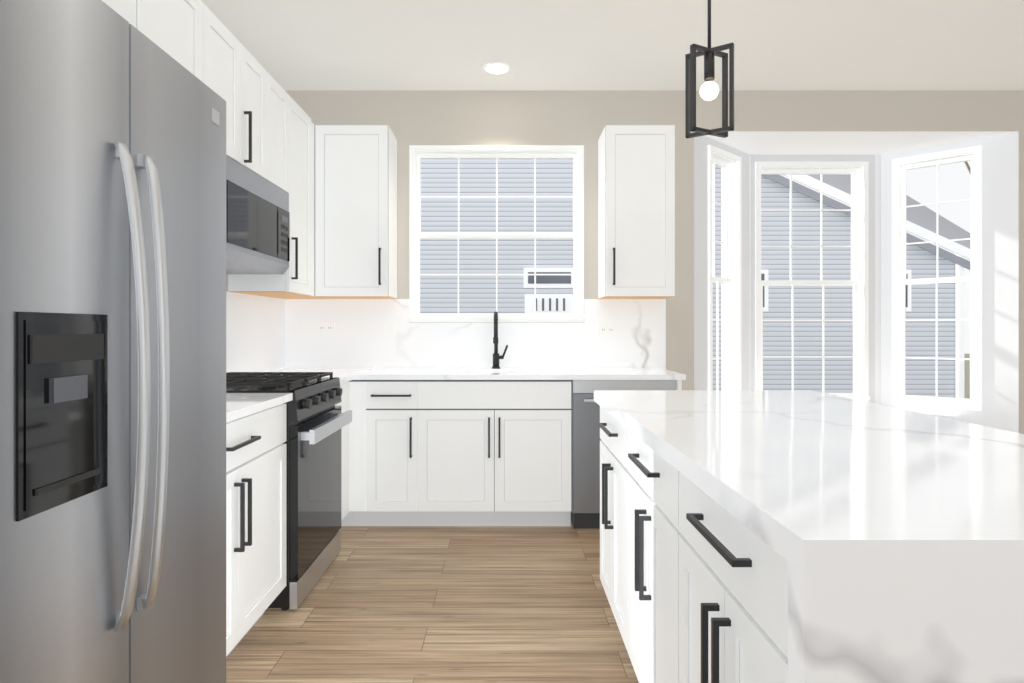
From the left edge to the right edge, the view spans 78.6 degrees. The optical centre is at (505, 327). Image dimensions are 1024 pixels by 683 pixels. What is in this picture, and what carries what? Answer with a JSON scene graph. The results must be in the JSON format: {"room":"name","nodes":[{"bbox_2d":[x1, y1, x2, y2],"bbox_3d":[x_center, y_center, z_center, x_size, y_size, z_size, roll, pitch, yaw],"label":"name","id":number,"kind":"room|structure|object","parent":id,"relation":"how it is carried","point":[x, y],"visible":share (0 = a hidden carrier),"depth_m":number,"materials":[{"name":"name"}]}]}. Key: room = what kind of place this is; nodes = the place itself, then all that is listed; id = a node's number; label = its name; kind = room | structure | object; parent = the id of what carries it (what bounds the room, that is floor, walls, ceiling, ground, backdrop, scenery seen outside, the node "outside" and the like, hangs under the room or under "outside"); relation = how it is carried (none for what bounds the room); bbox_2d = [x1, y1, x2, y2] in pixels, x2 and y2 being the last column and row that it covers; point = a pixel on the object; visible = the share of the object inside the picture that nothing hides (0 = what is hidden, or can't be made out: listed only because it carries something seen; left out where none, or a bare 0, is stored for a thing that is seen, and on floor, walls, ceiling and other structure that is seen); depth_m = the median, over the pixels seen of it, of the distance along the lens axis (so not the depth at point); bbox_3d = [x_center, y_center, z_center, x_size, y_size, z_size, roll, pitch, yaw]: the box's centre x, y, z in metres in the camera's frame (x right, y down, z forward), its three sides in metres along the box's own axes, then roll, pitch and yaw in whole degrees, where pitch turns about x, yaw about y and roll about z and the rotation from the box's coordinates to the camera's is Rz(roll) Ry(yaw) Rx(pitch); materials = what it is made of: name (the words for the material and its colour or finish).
{"room":"kitchen","nodes":[
{"label":"kitchen","id":0,"kind":"room"},
{"bbox_2d":[226,274,228,291],"bbox_3d":[-1.587,-0.213,0.422,0.150,2.793,7.944,0,0,0],"label":"wall","id":1,"kind":"structure","parent":0,"point":[227,282],"depth_m":3.40,"materials":[{"name":"paint"}]},
{"bbox_2d":[102,0,161,48],"bbox_3d":[-1.220,-0.955,1.393,0.580,0.635,0.512,0,0,0],"label":"upper cabinet","id":2,"kind":"object","parent":1,"relation":"attached to","point":[145,15],"depth_m":1.61,"materials":[{"name":"grey wood"}]},
{"bbox_2d":[162,0,209,87],"bbox_3d":[-1.345,-0.736,2.046,0.330,1.072,0.789,0,0,0],"label":"upper cabinet","id":3,"kind":"object","parent":1,"relation":"attached to","point":[185,23],"depth_m":2.34,"materials":[{"name":"grey wood"}]},
{"bbox_2d":[210,11,293,195],"bbox_3d":[-1.345,-1.004,2.924,0.330,0.536,0.967,0,0,0],"label":"upper cabinet","id":4,"kind":"object","parent":1,"relation":"attached to","point":[270,131],"depth_m":2.93,"materials":[{"name":"grey wood"}]},
{"bbox_2d":[226,155,289,273],"bbox_3d":[-1.341,-0.510,3.022,0.335,0.438,0.759,0,0,0],"label":"microwave","id":5,"kind":"object","parent":4,"relation":"attached to","point":[257,225],"visible":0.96,"depth_m":2.96,"materials":[{"name":"silver metal"}]},
{"bbox_2d":[226,291,285,372],"bbox_3d":[-1.501,0.051,2.934,0.019,0.493,2.550,0,0,0],"label":"backsplash","id":6,"kind":"structure","parent":1,"relation":"attached to","point":[264,333],"depth_m":3.71,"materials":[{"name":"stone"}]},
{"bbox_2d":[229,101,325,298],"bbox_3d":[-1.345,-0.736,3.825,0.330,1.072,0.835,0,0,0],"label":"upper cabinet","id":7,"kind":"object","parent":1,"relation":"attached to","point":[298,281],"depth_m":3.62,"materials":[{"name":"grey wood"}]},
{"bbox_2d":[226,522,638,682],"bbox_3d":[1.444,1.214,0.758,6.212,0.060,8.617,0,0,0],"label":"floor","id":8,"kind":"structure","parent":0,"point":[455,604],"depth_m":2.56,"materials":[{"name":"brown wood"}]},
{"bbox_2d":[0,0,225,682],"bbox_3d":[-1.081,0.290,1.194,0.802,1.786,0.905,0,0,0],"label":"refrigerator","id":9,"kind":"object","parent":8,"relation":"on","point":[112,346],"visible":1,"depth_m":1.16,"materials":[{"name":"grey metal"}]},
{"bbox_2d":[226,393,292,656],"bbox_3d":[-1.194,0.727,2.129,0.632,0.914,0.938,0,0,0],"label":"base cabinet","id":10,"kind":"object","parent":8,"relation":"on","point":[255,507],"visible":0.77,"depth_m":2.27,"materials":[{"name":"grey wood"}]},
{"bbox_2d":[226,372,351,610],"bbox_3d":[-1.146,0.707,2.950,0.684,0.953,0.696,0,0,0],"label":"range","id":11,"kind":"object","parent":8,"relation":"on","point":[317,420],"visible":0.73,"depth_m":2.79,"materials":[{"name":"black metal"}]},
{"bbox_2d":[335,384,349,525],"bbox_3d":[-1.211,0.742,3.482,0.598,0.884,0.360,0,0,0],"label":"base cabinet","id":12,"kind":"object","parent":8,"relation":"on","point":[345,397],"depth_m":3.56,"materials":[{"name":"grey wood"}]},
{"bbox_2d":[350,380,377,525],"bbox_3d":[-0.856,0.742,3.942,0.191,0.884,0.600,0,0,0],"label":"base cabinet","id":13,"kind":"object","parent":8,"relation":"on","point":[363,393],"depth_m":3.64,"materials":[{"name":"grey wood"}]},
{"bbox_2d":[325,376,353,383],"bbox_3d":[-1.187,0.285,3.459,0.603,0.030,0.315,0,0,0],"label":"countertop","id":14,"kind":"structure","parent":13,"relation":"on","point":[343,379],"depth_m":3.48,"materials":[{"name":"white stone"}]},
{"bbox_2d":[378,380,429,525],"bbox_3d":[-0.638,0.742,3.942,0.355,0.884,0.600,0,0,0],"label":"base cabinet","id":15,"kind":"object","parent":8,"relation":"on","point":[403,405],"depth_m":3.64,"materials":[{"name":"grey wood"}]},
{"bbox_2d":[430,380,571,525],"bbox_3d":[-0.094,0.742,3.942,0.960,0.884,0.600,0,0,0],"label":"base cabinet","id":16,"kind":"object","parent":8,"relation":"on","point":[456,447],"depth_m":3.65,"materials":[{"name":"grey wood"}]},
{"bbox_2d":[270,368,685,379],"bbox_3d":[-0.224,0.285,3.919,2.528,0.030,0.605,0,0,0],"label":"countertop","id":17,"kind":"structure","parent":16,"relation":"on","point":[358,373],"depth_m":3.71,"materials":[{"name":"white stone"}]},
{"bbox_2d":[492,311,507,368],"bbox_3d":[-0.039,0.081,4.090,0.110,0.378,0.195,0,0,0],"label":"faucet","id":18,"kind":"object","parent":17,"relation":"on","point":[496,356],"visible":1,"depth_m":4.14,"materials":[{"name":"black metal"}]},
{"bbox_2d":[571,380,676,528],"bbox_3d":[0.692,0.743,3.908,0.606,0.882,0.653,0,0,0],"label":"dishwasher","id":19,"kind":"object","parent":8,"relation":"on","point":[585,511],"visible":0.42,"depth_m":3.64,"materials":[{"name":"silver metal"}]},
{"bbox_2d":[594,398,1023,682],"bbox_3d":[0.842,0.749,1.735,0.947,0.869,1.878,0,0,0],"label":"kitchen island","id":20,"kind":"object","parent":8,"relation":"on","point":[695,592],"depth_m":0.95,"materials":[{"name":"wood"}]},
{"bbox_2d":[594,390,1023,549],"bbox_3d":[0.848,0.292,1.772,0.936,0.045,1.863,0,0,0],"label":"island countertop","id":21,"kind":"structure","parent":20,"relation":"on","point":[813,470],"depth_m":1.24,"materials":[{"name":"white stone"}]},
{"bbox_2d":[201,0,1023,90],"bbox_3d":[1.444,-1.639,0.422,6.212,0.060,7.944,0,0,0],"label":"ceiling","id":22,"kind":"structure","parent":0,"point":[632,45],"depth_m":3.54,"materials":[{"name":"paint"}]},
{"bbox_2d":[483,62,510,74],"bbox_3d":[-0.056,-1.605,3.875,0.170,0.008,0.170,0,0,0],"label":"recessed light","id":23,"kind":"object","parent":22,"relation":"in","point":[497,68],"visible":1,"depth_m":3.86,"materials":[{"name":"white plastic"}]},
{"bbox_2d":[685,0,733,138],"bbox_3d":[0.847,-1.209,2.608,0.178,0.801,0.120,0,0,4],"label":"pendant light","id":24,"kind":"object","parent":22,"relation":"hanging from","point":[709,90],"visible":1,"depth_m":2.59,"materials":[{"name":"black metal"}]},
{"bbox_2d":[286,91,1023,433],"bbox_3d":[1.444,-0.213,4.596,5.912,2.793,0.703,0,0,0],"label":"wall","id":25,"kind":"structure","parent":0,"point":[496,117],"depth_m":4.24,"materials":[{"name":"paint"}]},
{"bbox_2d":[315,125,396,298],"bbox_3d":[-0.968,-0.734,4.061,0.461,1.075,0.362,0,0,0],"label":"upper cabinet","id":26,"kind":"object","parent":25,"relation":"attached to","point":[355,211],"visible":1,"depth_m":3.92,"materials":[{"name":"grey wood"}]},
{"bbox_2d":[286,299,665,368],"bbox_3d":[-0.216,0.051,4.233,2.589,0.493,0.020,0,0,0],"label":"backsplash","id":27,"kind":"structure","parent":25,"relation":"attached to","point":[639,341],"depth_m":4.22,"materials":[{"name":"stone"}]},
{"bbox_2d":[317,323,334,333],"bbox_3d":[-1.214,0.001,4.219,0.115,0.075,0.008,0,0,0],"label":"electrical outlet","id":28,"kind":"object","parent":27,"relation":"attached to","point":[325,328],"visible":1,"depth_m":4.22,"materials":[{"name":"white plastic"}]},
{"bbox_2d":[598,324,615,334],"bbox_3d":[0.681,0.013,4.219,0.115,0.075,0.008,0,0,0],"label":"electrical outlet","id":29,"kind":"object","parent":27,"relation":"attached to","point":[606,329],"visible":1,"depth_m":4.22,"materials":[{"name":"white plastic"}]},
{"bbox_2d":[409,145,583,321],"bbox_3d":[-0.063,-0.636,4.296,1.177,1.195,0.195,0,0,0],"label":"window","id":30,"kind":"structure","parent":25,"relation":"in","point":[418,153],"depth_m":4.28,"materials":[{"name":"white"}]},
{"bbox_2d":[598,125,674,298],"bbox_3d":[0.842,-0.734,4.061,0.435,1.075,0.362,0,0,0],"label":"upper cabinet","id":31,"kind":"object","parent":25,"relation":"attached to","point":[636,211],"visible":1,"depth_m":3.92,"materials":[{"name":"grey wood"}]},
{"bbox_2d":[708,145,981,410],"bbox_3d":[2.370,-0.349,4.640,2.037,1.855,0.595,0,0,0],"label":"window bay","id":32,"kind":"object","parent":25,"relation":"in","point":[729,280],"visible":0.75,"depth_m":4.72,"materials":[{"name":"white"}]},
{"bbox_2d":[705,131,1017,154],"bbox_3d":[2.375,-1.471,4.587,2.200,0.277,0.681,0,0,0],"label":"ceiling","id":33,"kind":"structure","parent":0,"point":[816,142],"depth_m":4.45,"materials":[{"name":"paint"}]},
{"label":"outside","id":34,"kind":"structure","parent":0,"visible":0},
{"bbox_2d":[964,354,969,398],"bbox_3d":[5.000,1.659,22.538,70.000,0.050,34.923,0,0,0],"label":"ground","id":35,"kind":"structure","parent":34,"point":[966,378],"depth_m":20.66,"materials":[{"name":"beige"}]},
{"bbox_2d":[420,159,970,397],"bbox_3d":[-4.850,-5.016,12.025,28.300,13.600,0.550,0,0,0],"label":"house","id":36,"kind":"structure","parent":35,"relation":"on","point":[477,293],"depth_m":12.00,"materials":[{"name":"grey"}]},
{"bbox_2d":[964,161,970,174],"bbox_3d":[8.585,-2.068,9.893,4.224,7.523,2.548,0,0,0],"label":"tree","id":37,"kind":"object","parent":35,"relation":"on","point":[967,166],"depth_m":10.11,"materials":[{"name":"brown plant"}]}
]}

